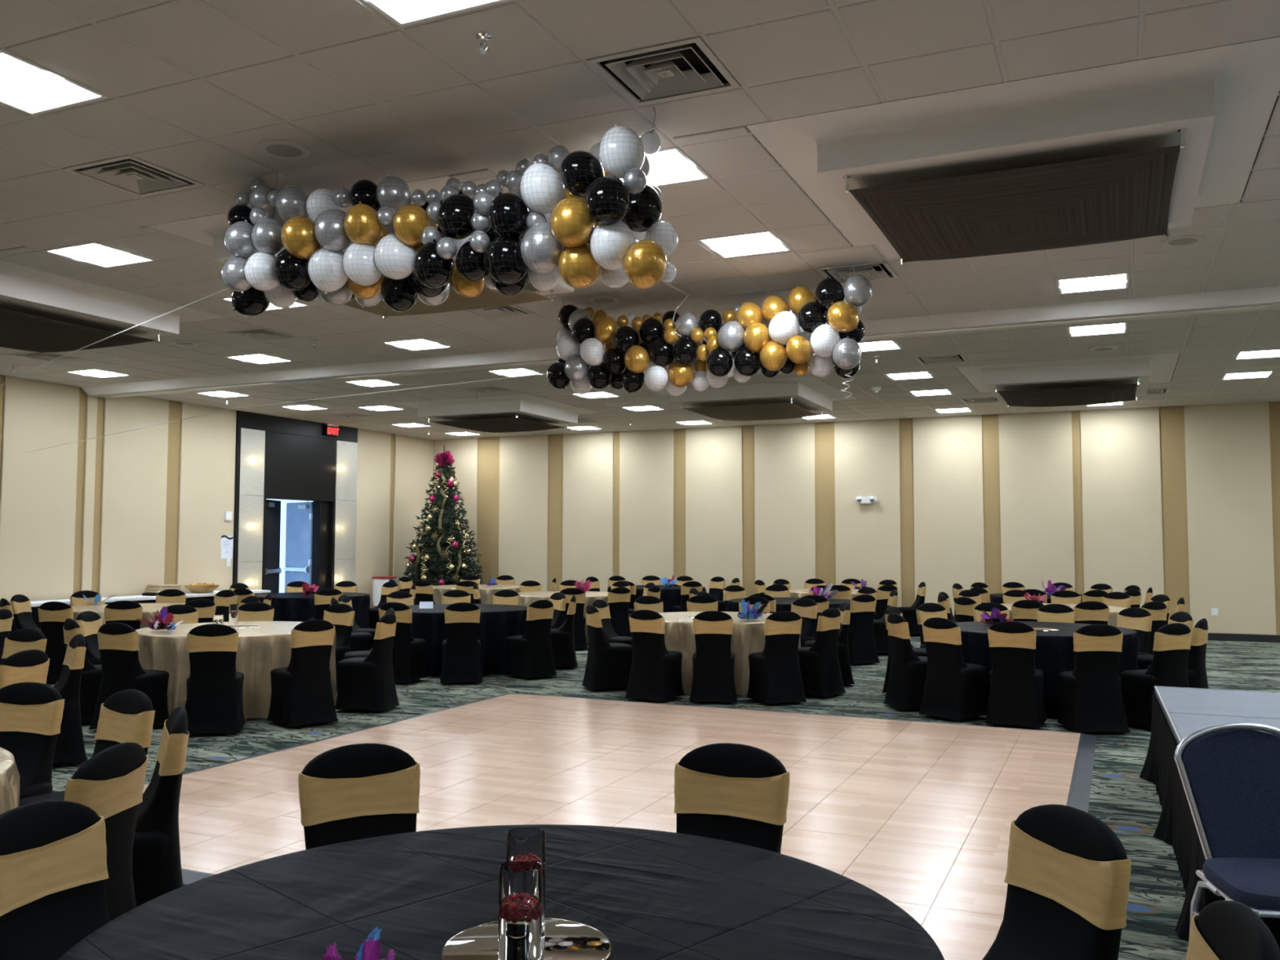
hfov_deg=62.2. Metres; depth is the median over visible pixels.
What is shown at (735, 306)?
balloon
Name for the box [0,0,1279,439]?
ceiling
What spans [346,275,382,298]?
balloon
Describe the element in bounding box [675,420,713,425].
ceiling light
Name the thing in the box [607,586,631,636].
covered chair
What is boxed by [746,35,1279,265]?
ceiling recess
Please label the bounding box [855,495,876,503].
emergency light
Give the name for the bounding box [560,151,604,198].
balloon
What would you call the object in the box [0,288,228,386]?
cord
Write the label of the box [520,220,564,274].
balloon
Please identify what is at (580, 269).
balloon
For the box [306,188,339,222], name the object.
balloon
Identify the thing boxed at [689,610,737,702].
covered chair
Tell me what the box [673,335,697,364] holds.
balloon
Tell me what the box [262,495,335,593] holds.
door
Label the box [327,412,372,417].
ceiling vent
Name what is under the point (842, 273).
ceiling vent
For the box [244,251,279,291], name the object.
balloon
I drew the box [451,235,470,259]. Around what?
balloon
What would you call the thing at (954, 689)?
covered chair
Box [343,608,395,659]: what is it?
covered chair
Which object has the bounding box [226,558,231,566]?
light switch
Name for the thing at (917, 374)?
diffuser
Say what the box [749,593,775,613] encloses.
covered chair
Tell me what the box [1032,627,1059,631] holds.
disc
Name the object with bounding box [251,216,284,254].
balloon
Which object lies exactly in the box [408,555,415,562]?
bauble
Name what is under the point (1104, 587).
covered chair
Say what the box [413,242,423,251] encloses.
balloon
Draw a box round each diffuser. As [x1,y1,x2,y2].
[0,54,70,99]
[61,243,131,261]
[76,369,112,375]
[204,391,239,395]
[236,354,276,361]
[288,404,315,408]
[352,379,388,385]
[364,405,394,409]
[368,0,394,4]
[391,339,439,347]
[397,423,422,426]
[449,432,473,435]
[494,368,533,374]
[568,426,594,429]
[577,391,612,396]
[620,149,695,179]
[626,405,657,409]
[680,421,707,423]
[707,232,781,251]
[802,414,831,417]
[858,341,896,348]
[888,372,929,377]
[912,389,949,394]
[937,408,969,412]
[1060,274,1125,288]
[1071,323,1124,333]
[1225,371,1270,377]
[1238,350,1279,356]
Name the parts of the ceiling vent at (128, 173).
plate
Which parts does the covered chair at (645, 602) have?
sash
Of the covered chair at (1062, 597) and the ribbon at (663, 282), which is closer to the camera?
the ribbon at (663, 282)
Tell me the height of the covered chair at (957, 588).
0.902 m
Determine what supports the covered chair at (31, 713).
on the floor
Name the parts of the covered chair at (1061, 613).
sash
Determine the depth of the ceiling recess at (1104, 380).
13.99 m
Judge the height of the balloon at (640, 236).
0.186 m
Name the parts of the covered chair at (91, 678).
sash, seat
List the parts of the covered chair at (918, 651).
sash, seat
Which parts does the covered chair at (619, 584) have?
sash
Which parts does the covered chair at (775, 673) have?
seat, sash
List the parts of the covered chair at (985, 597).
sash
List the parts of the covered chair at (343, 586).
sash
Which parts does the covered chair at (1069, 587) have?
sash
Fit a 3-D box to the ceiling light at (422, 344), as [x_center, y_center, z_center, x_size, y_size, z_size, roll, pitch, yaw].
[-2.621,-1.640,12.484,0.580,0.114,0.580,-1,-4,24]
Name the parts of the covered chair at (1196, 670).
seat, sash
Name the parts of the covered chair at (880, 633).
seat, sash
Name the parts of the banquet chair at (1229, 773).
leg, frame, backrest, seat frame, seat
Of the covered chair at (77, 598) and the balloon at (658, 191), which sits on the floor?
the covered chair at (77, 598)
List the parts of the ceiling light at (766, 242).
plate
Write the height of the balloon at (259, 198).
0.162 m
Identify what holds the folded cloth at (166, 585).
on the folded cloth at (173, 588)
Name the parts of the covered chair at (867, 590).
sash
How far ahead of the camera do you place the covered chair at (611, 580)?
21.32 m
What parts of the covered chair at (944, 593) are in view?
sash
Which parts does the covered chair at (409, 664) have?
sash, seat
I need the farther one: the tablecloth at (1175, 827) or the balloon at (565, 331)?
the balloon at (565, 331)
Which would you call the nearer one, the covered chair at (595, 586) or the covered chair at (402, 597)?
the covered chair at (402, 597)
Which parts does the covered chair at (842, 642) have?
seat, sash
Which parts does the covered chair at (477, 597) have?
sash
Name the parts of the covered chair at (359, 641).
seat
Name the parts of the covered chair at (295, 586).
sash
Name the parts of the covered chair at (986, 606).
sash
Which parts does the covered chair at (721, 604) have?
seat, sash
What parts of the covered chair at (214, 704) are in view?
sash, seat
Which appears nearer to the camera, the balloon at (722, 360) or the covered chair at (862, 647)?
the balloon at (722, 360)
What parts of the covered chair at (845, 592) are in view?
sash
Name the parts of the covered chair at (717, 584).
sash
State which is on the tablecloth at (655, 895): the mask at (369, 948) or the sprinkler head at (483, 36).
the mask at (369, 948)
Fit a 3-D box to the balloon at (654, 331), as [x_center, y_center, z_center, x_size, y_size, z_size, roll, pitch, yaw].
[0.106,-1.336,9.535,0.224,0.264,0.224,1,-3,-13]
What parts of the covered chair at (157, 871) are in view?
seat, sash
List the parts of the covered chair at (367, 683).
seat, sash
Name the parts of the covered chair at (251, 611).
sash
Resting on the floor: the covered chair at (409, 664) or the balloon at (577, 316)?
the covered chair at (409, 664)
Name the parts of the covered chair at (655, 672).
sash, seat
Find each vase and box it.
[213,614,223,624]
[228,604,238,626]
[497,859,542,959]
[506,827,545,933]
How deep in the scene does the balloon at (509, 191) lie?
6.38 m
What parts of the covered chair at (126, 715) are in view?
seat, sash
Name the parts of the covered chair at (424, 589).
sash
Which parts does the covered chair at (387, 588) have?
seat, sash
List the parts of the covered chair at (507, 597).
sash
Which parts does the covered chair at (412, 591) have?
sash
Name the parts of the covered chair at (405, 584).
sash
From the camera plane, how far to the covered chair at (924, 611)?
12.02 m
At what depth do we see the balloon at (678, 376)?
9.35 m
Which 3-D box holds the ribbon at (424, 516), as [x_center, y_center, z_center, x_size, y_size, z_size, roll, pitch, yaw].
[-4.557,0.960,22.146,0.104,0.436,0.250,1,-3,-11]
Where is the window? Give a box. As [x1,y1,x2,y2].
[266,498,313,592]
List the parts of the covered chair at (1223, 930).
sash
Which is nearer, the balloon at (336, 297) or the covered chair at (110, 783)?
the covered chair at (110, 783)
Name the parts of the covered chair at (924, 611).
seat, sash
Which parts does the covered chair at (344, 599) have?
sash, seat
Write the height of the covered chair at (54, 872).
0.902 m
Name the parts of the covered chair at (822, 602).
sash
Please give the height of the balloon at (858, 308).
0.117 m
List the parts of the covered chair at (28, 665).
sash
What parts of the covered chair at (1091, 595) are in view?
sash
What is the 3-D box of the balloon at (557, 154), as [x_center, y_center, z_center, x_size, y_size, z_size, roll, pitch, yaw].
[-0.445,-1.760,5.798,0.125,0.144,0.126,3,-4,-41]
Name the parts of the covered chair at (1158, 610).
sash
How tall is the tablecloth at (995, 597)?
0.759 m
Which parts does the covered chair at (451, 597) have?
sash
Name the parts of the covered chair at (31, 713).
sash, seat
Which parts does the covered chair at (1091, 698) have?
seat, sash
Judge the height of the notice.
0.409 m
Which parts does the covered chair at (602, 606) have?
sash, seat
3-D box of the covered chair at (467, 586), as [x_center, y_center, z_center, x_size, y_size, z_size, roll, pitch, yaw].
[-3.040,2.229,18.777,0.485,0.902,0.536,0,-3,-3]
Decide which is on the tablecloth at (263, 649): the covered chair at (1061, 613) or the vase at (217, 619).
the vase at (217, 619)
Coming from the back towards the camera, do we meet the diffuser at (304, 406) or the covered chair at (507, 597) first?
the diffuser at (304, 406)
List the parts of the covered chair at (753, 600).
sash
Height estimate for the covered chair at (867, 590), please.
0.902 m
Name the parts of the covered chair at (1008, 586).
sash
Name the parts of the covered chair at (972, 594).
sash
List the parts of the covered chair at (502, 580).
sash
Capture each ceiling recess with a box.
[0,259,226,354]
[146,174,599,319]
[393,394,599,432]
[641,376,856,421]
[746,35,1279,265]
[956,352,1179,407]
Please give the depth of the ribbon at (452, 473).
22.55 m
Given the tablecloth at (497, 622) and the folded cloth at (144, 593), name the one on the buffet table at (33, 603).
the folded cloth at (144, 593)
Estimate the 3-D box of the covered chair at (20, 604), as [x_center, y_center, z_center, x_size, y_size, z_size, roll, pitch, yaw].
[-7.761,1.919,13.581,0.536,0.902,0.485,0,-3,-3]
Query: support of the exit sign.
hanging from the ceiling
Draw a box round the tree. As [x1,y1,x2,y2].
[397,453,484,591]
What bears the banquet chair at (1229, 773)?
on the floor
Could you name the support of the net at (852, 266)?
hanging from the ceiling
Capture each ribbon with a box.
[413,543,420,570]
[418,515,424,536]
[421,555,426,576]
[435,469,439,489]
[436,469,447,559]
[437,467,454,477]
[443,479,448,498]
[445,535,451,573]
[455,549,462,574]
[461,528,466,548]
[636,127,653,137]
[662,282,688,337]
[840,370,853,398]
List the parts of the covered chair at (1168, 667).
seat, sash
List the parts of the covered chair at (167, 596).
sash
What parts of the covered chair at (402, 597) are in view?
sash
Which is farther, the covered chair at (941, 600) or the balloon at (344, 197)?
the covered chair at (941, 600)
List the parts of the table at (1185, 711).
edge trim, edge trim, edge trim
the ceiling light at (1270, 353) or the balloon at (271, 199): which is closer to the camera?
the balloon at (271, 199)
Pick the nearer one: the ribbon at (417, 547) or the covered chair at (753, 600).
the covered chair at (753, 600)
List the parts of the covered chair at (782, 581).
sash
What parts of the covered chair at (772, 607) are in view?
sash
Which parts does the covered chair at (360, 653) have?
seat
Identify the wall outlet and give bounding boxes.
[1211,608,1217,615]
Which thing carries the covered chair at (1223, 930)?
on the floor
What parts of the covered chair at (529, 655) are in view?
seat, sash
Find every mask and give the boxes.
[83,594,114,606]
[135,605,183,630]
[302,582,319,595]
[322,926,395,959]
[485,576,497,586]
[573,579,592,592]
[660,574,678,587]
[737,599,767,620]
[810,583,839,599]
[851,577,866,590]
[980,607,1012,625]
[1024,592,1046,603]
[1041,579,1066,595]
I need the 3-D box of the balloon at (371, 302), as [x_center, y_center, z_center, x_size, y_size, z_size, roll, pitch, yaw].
[-1.680,-1.174,6.573,0.187,0.202,0.184,0,-3,6]
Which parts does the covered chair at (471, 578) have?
sash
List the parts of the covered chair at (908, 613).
seat, sash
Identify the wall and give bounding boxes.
[0,374,433,608]
[432,401,1279,635]
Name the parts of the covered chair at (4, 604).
sash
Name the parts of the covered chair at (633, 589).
sash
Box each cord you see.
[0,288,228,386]
[25,373,546,453]
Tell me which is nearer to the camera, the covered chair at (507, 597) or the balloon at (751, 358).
the balloon at (751, 358)
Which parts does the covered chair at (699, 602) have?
sash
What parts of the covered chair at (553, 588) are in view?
sash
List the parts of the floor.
floor panel, floor panel, floor panel, floor panel, floor panel, floor panel, floor panel, floor panel, floor panel, floor panel, floor panel, floor panel, floor panel, floor panel, floor panel, floor panel, floor panel, floor panel, floor panel, floor panel, floor panel, floor panel, floor panel, floor panel, floor panel, floor panel, floor panel, floor panel, floor panel, floor panel, floor panel, floor panel, floor panel, floor panel, floor panel, floor panel, floor panel, floor panel, floor panel, floor panel, floor panel, floor panel, floor panel, floor panel, floor panel, floor panel, floor panel, floor panel, floor panel, floor panel, floor panel, floor panel, floor panel, floor panel, floor panel, floor panel, floor panel, floor panel, floor panel, floor panel, floor panel, floor panel, floor panel, floor panel, floor panel, floor panel, floor panel, floor panel, floor panel, floor panel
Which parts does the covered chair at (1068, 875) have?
sash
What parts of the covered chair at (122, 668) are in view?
sash, seat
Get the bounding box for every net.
[220,106,676,315]
[546,266,872,394]
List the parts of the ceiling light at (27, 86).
plate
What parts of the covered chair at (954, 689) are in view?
sash, seat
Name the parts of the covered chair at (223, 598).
sash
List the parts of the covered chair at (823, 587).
sash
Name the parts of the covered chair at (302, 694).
seat, sash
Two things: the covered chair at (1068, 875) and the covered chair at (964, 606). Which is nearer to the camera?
the covered chair at (1068, 875)
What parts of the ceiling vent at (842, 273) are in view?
plate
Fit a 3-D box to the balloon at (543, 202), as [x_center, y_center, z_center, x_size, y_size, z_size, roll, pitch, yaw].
[-0.509,-1.524,5.538,0.233,0.261,0.230,2,-4,-31]
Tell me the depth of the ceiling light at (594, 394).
16.74 m
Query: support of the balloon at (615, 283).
attached to the net at (654, 120)
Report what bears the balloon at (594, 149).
attached to the net at (654, 120)
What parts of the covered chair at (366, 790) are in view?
sash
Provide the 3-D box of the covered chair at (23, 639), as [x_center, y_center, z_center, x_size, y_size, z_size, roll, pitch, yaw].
[-4.889,1.609,8.138,0.485,0.902,0.536,-1,-4,21]
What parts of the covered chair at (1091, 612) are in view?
sash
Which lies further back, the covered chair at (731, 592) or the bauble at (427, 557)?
the bauble at (427, 557)
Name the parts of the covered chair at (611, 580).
sash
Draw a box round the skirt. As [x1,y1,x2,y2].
[31,592,271,627]
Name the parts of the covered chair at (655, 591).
sash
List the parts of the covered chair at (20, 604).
sash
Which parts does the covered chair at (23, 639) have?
sash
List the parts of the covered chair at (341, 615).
sash, seat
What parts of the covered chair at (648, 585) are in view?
seat, sash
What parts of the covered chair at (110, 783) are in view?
sash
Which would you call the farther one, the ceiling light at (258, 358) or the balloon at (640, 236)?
the ceiling light at (258, 358)
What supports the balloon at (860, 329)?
attached to the net at (852, 266)
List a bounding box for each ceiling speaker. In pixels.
[170,340,198,346]
[257,139,311,159]
[587,296,619,304]
[1088,346,1116,351]
[1161,234,1205,247]
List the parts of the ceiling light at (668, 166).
frame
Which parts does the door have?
fixed panel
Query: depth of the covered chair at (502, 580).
21.61 m
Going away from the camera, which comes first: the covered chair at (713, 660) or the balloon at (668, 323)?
the balloon at (668, 323)
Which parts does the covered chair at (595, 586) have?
sash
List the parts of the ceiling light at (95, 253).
plate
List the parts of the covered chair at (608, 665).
sash, seat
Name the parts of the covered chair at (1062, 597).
sash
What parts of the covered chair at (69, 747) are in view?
seat, sash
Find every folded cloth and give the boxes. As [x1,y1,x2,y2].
[142,592,157,595]
[143,589,181,593]
[145,586,181,590]
[146,583,182,587]
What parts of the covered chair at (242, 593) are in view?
sash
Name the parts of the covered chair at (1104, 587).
sash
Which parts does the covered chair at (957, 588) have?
sash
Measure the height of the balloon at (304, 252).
0.250 m
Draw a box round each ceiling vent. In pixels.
[8,351,82,361]
[62,154,204,196]
[222,327,300,341]
[280,398,332,404]
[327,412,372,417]
[462,304,534,319]
[462,385,515,393]
[577,417,602,422]
[586,35,740,106]
[817,261,898,284]
[914,353,968,364]
[960,396,998,403]
[1146,387,1168,394]
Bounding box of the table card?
[419,601,433,608]
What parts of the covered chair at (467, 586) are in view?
sash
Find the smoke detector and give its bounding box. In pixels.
[871,386,880,392]
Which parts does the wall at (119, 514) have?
wall panel, wall panel, wall panel, wall panel, wall panel, wall panel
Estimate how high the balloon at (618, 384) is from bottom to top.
0.200 m
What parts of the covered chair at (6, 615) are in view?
sash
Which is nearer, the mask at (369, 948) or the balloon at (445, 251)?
the mask at (369, 948)
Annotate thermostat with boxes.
[224,511,231,520]
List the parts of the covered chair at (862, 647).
seat, sash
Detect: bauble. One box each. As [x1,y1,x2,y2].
[404,561,411,568]
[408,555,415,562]
[411,542,417,549]
[421,573,426,580]
[424,554,430,560]
[425,524,431,531]
[426,513,432,519]
[429,494,435,502]
[434,471,440,478]
[438,578,444,585]
[446,479,453,486]
[448,563,454,569]
[451,540,458,548]
[453,480,457,487]
[453,493,459,501]
[454,520,460,527]
[460,562,466,568]
[463,532,469,538]
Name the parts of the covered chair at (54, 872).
sash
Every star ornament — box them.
[441,550,448,557]
[451,573,458,580]
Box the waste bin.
[372,576,396,607]
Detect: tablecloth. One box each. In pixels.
[0,747,19,814]
[57,824,944,959]
[71,603,185,628]
[135,621,336,719]
[254,591,369,628]
[408,604,527,677]
[432,584,519,604]
[517,591,608,644]
[607,585,706,612]
[658,611,800,695]
[726,597,850,612]
[789,588,858,599]
[955,621,1137,719]
[989,593,1083,604]
[1001,603,1127,626]
[1139,689,1279,949]
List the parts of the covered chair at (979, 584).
sash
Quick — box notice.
[220,534,233,558]
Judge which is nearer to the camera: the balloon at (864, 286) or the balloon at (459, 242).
the balloon at (459, 242)
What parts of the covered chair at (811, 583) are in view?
sash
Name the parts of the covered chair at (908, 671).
sash, seat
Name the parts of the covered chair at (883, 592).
sash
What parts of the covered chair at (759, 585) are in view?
sash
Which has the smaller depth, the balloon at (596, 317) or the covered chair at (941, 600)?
the balloon at (596, 317)
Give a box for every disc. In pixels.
[230,625,259,628]
[441,917,611,959]
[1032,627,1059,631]
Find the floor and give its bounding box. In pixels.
[44,634,1279,959]
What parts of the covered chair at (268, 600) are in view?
sash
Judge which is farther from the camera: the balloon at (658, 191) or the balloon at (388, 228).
the balloon at (388, 228)
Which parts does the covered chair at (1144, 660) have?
seat, sash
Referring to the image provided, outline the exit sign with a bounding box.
[324,423,339,436]
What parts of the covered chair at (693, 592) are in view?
sash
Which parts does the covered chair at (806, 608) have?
sash, seat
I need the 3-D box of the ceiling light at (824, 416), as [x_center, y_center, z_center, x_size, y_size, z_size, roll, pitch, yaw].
[3.282,-1.215,19.637,0.580,0.114,0.580,-1,-4,24]
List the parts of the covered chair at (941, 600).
sash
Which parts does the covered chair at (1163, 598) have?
sash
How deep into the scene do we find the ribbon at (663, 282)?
5.46 m
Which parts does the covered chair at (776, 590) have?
sash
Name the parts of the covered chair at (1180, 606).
sash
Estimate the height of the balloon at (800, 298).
0.259 m
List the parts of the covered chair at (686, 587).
seat, sash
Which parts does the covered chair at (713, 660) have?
sash, seat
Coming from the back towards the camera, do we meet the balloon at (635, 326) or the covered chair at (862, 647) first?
the covered chair at (862, 647)
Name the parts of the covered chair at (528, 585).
sash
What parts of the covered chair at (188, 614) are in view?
sash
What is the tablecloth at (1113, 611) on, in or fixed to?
on the round table
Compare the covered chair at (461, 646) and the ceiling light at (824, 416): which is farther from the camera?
the ceiling light at (824, 416)
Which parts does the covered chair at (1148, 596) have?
sash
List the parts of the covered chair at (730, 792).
sash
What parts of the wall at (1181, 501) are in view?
wall panel, wall panel, wall panel, wall panel, wall panel, wall panel, wall panel, wall panel, wall panel, wall panel, wall panel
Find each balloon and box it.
[221,256,251,292]
[224,220,257,257]
[227,204,253,226]
[231,286,270,315]
[235,191,249,205]
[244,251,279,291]
[247,191,273,218]
[249,184,271,210]
[249,207,268,224]
[250,177,267,191]
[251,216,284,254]
[263,284,296,307]
[266,190,279,206]
[272,206,285,226]
[273,248,311,290]
[275,183,308,221]
[280,216,320,258]
[291,280,319,302]
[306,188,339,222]
[307,246,348,293]
[314,208,351,251]
[315,281,352,306]
[333,186,351,208]
[342,243,382,285]
[343,201,382,244]
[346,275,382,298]
[349,179,380,211]
[354,291,382,307]
[372,225,387,247]
[374,234,415,279]
[376,174,411,213]
[377,206,395,226]
[380,275,417,311]
[383,223,394,233]
[393,204,430,246]
[409,270,448,297]
[411,188,426,206]
[413,239,454,288]
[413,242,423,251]
[417,281,449,306]
[420,199,442,210]
[421,225,440,244]
[426,188,440,204]
[426,202,440,223]
[430,222,438,229]
[436,236,457,259]
[437,194,476,239]
[437,224,448,239]
[440,185,457,202]
[445,177,461,193]
[449,263,484,297]
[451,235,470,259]
[455,240,488,281]
[461,180,476,198]
[470,229,489,253]
[471,211,491,232]
[473,191,493,214]
[475,182,485,195]
[484,179,502,198]
[484,273,495,289]
[485,226,500,245]
[485,235,528,284]
[488,192,530,237]
[491,272,528,295]
[496,169,509,186]
[504,170,522,191]
[508,189,516,194]
[515,158,531,175]
[515,189,533,212]
[520,160,564,213]
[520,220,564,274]
[526,211,546,228]
[527,267,560,292]
[533,153,547,164]
[543,213,551,223]
[546,144,569,171]
[546,362,570,389]
[550,195,594,248]
[555,326,573,340]
[555,334,580,360]
[557,357,565,364]
[558,242,600,288]
[558,304,578,329]
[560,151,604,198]
[564,188,581,199]
[564,354,589,382]
[568,308,591,329]
[570,377,591,394]
[572,316,595,343]
[579,337,605,365]
[584,306,594,318]
[586,175,630,225]
[587,361,613,389]
[589,142,600,163]
[590,220,635,270]
[592,314,604,324]
[593,309,607,316]
[594,315,617,343]
[599,124,644,178]
[600,266,628,288]
[601,164,610,176]
[602,347,626,374]
[604,340,615,351]
[609,371,623,389]
[613,325,639,354]
[617,315,628,327]
[621,183,662,232]
[621,368,644,393]
[622,154,650,179]
[623,167,646,194]
[623,240,666,290]
[624,345,649,373]
[626,313,635,327]
[631,230,646,240]
[631,315,643,330]
[639,316,664,345]
[639,341,651,361]
[640,130,661,154]
[642,314,650,321]
[643,360,657,373]
[644,221,677,257]
[644,365,667,391]
[648,335,675,366]
[650,185,662,201]
[653,312,662,322]
[661,262,675,282]
[662,311,679,324]
[662,318,675,330]
[663,327,678,344]
[665,377,686,395]
[667,360,693,387]
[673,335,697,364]
[675,311,698,337]
[689,327,703,342]
[690,357,697,373]
[691,370,709,391]
[694,359,707,372]
[696,343,709,360]
[698,309,722,333]
[703,327,717,340]
[706,336,720,352]
[706,346,733,377]
[706,368,728,387]
[717,320,744,351]
[722,309,736,323]
[728,356,734,377]
[730,342,745,359]
[731,303,740,314]
[733,346,761,376]
[733,367,751,382]
[736,302,763,329]
[743,322,770,353]
[760,340,787,371]
[760,364,779,377]
[761,295,788,323]
[761,317,769,328]
[768,310,799,345]
[779,357,795,373]
[786,335,812,364]
[787,284,815,315]
[794,361,809,376]
[797,326,810,339]
[798,301,826,333]
[808,352,834,377]
[810,322,839,356]
[814,276,844,311]
[826,301,858,332]
[832,336,861,369]
[833,361,860,378]
[838,319,864,342]
[843,273,872,306]
[854,306,862,313]
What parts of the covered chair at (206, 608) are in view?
sash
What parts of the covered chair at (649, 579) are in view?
sash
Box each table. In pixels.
[30,589,271,606]
[1154,685,1279,746]
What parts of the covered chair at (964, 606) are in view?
sash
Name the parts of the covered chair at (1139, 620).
sash, seat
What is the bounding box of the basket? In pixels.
[184,582,219,593]
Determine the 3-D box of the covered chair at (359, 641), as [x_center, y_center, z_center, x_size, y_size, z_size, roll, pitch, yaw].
[-3.562,1.896,13.050,0.536,0.902,0.485,2,-4,-23]
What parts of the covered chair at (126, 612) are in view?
sash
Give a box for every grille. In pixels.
[175,342,194,345]
[266,144,302,157]
[593,297,614,302]
[1093,347,1112,351]
[1168,237,1198,245]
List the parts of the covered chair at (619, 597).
sash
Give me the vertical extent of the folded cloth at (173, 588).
0.040 m
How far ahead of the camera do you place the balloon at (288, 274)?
6.16 m
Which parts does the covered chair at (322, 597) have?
sash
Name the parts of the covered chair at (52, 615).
sash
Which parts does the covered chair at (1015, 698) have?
sash, seat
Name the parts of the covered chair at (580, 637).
sash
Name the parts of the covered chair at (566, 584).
sash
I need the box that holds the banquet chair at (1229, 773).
[1173,722,1279,932]
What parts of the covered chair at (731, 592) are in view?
sash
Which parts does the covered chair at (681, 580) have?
sash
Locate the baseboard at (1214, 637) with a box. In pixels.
[1207,632,1279,642]
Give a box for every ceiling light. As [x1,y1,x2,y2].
[0,48,107,115]
[43,241,155,267]
[64,368,131,377]
[195,390,251,397]
[219,297,310,311]
[225,353,293,364]
[280,404,328,410]
[344,378,400,386]
[358,405,404,411]
[363,0,510,26]
[382,337,451,351]
[391,422,430,427]
[444,431,480,435]
[486,368,545,377]
[565,426,602,430]
[571,391,620,398]
[600,146,711,186]
[622,405,665,411]
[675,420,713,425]
[697,230,791,258]
[802,414,836,419]
[857,339,902,351]
[884,371,934,380]
[908,388,952,395]
[933,407,972,413]
[1056,272,1128,293]
[1067,322,1127,337]
[1086,401,1124,406]
[1221,370,1274,379]
[1234,349,1279,359]
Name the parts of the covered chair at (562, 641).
seat, sash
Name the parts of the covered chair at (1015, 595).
sash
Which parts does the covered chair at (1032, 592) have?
sash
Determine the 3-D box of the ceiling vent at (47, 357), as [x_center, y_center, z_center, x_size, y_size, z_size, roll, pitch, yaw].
[-7.463,-1.603,13.328,0.580,0.126,0.580,-1,-4,24]
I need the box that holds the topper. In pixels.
[433,443,454,466]
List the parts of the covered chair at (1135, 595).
sash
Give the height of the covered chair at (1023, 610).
0.902 m
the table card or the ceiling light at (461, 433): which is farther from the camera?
the ceiling light at (461, 433)
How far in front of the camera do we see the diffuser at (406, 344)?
12.42 m
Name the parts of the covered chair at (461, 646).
seat, sash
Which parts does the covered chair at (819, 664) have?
seat, sash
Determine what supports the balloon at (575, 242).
attached to the net at (654, 120)
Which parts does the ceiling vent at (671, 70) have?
plate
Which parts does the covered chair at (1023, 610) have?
sash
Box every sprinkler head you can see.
[10,365,16,372]
[311,340,317,347]
[475,31,491,54]
[873,355,879,362]
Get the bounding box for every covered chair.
[0,598,17,633]
[0,608,13,664]
[0,649,53,786]
[0,681,64,799]
[0,800,110,959]
[1,628,46,661]
[9,594,40,631]
[18,689,155,806]
[38,601,73,682]
[53,634,88,764]
[62,617,102,722]
[63,742,147,920]
[70,590,101,606]
[75,610,102,665]
[88,622,168,729]
[104,600,142,630]
[132,706,189,906]
[155,589,186,603]
[159,604,198,624]
[184,599,216,622]
[184,623,245,734]
[213,589,237,622]
[229,582,248,591]
[233,587,254,604]
[238,595,259,607]
[238,602,274,621]
[262,592,271,605]
[266,619,337,727]
[285,581,310,592]
[297,742,420,849]
[309,588,342,620]
[323,603,355,689]
[330,597,373,651]
[333,581,357,592]
[334,613,399,711]
[337,594,375,648]
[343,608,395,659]
[369,581,398,628]
[378,602,427,683]
[386,591,413,605]
[398,576,415,603]
[409,583,415,601]
[414,580,435,604]
[440,602,483,683]
[441,590,471,604]
[455,580,479,604]
[460,575,479,584]
[472,583,481,604]
[493,589,519,605]
[495,575,515,585]
[503,600,557,678]
[519,580,541,592]
[548,592,566,628]
[549,577,556,591]
[550,595,577,667]
[559,580,579,591]
[560,587,587,648]
[582,604,632,690]
[585,576,599,591]
[591,599,632,645]
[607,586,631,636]
[608,575,626,586]
[610,581,631,590]
[624,609,684,702]
[625,581,635,608]
[627,586,660,636]
[628,582,655,613]
[634,595,662,613]
[641,575,661,585]
[671,581,702,612]
[673,742,790,853]
[675,576,693,585]
[686,595,717,611]
[688,587,697,598]
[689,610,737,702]
[696,591,711,596]
[708,576,725,600]
[717,577,740,611]
[723,585,746,611]
[738,595,770,613]
[746,611,806,704]
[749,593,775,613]
[754,579,765,594]
[764,584,789,597]
[773,578,791,589]
[791,598,817,647]
[798,607,845,697]
[801,595,828,639]
[804,578,825,588]
[804,602,854,684]
[808,585,834,598]
[831,585,851,599]
[840,578,861,589]
[848,594,879,664]
[856,586,877,619]
[873,589,897,653]
[875,584,897,619]
[877,579,897,588]
[881,606,926,693]
[883,613,927,709]
[897,582,926,635]
[915,602,947,648]
[918,617,987,720]
[937,591,957,622]
[937,594,952,621]
[951,582,963,621]
[954,596,977,622]
[957,589,981,604]
[969,582,989,592]
[969,586,990,603]
[973,602,1009,621]
[982,804,1131,959]
[984,621,1047,728]
[1001,582,1025,593]
[1002,589,1031,603]
[1011,600,1044,621]
[1022,589,1047,603]
[1036,604,1075,622]
[1050,590,1080,604]
[1052,582,1073,591]
[1057,624,1130,733]
[1073,600,1109,624]
[1081,590,1107,602]
[1088,583,1112,593]
[1102,591,1131,608]
[1116,607,1152,654]
[1120,622,1191,728]
[1123,585,1141,593]
[1124,589,1141,608]
[1137,611,1193,669]
[1139,600,1167,654]
[1144,586,1152,604]
[1146,617,1208,688]
[1149,594,1170,625]
[1174,597,1185,613]
[1185,900,1279,959]
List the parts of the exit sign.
mounting plate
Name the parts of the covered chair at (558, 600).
sash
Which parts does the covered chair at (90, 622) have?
sash, seat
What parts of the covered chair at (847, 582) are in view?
sash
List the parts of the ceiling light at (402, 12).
plate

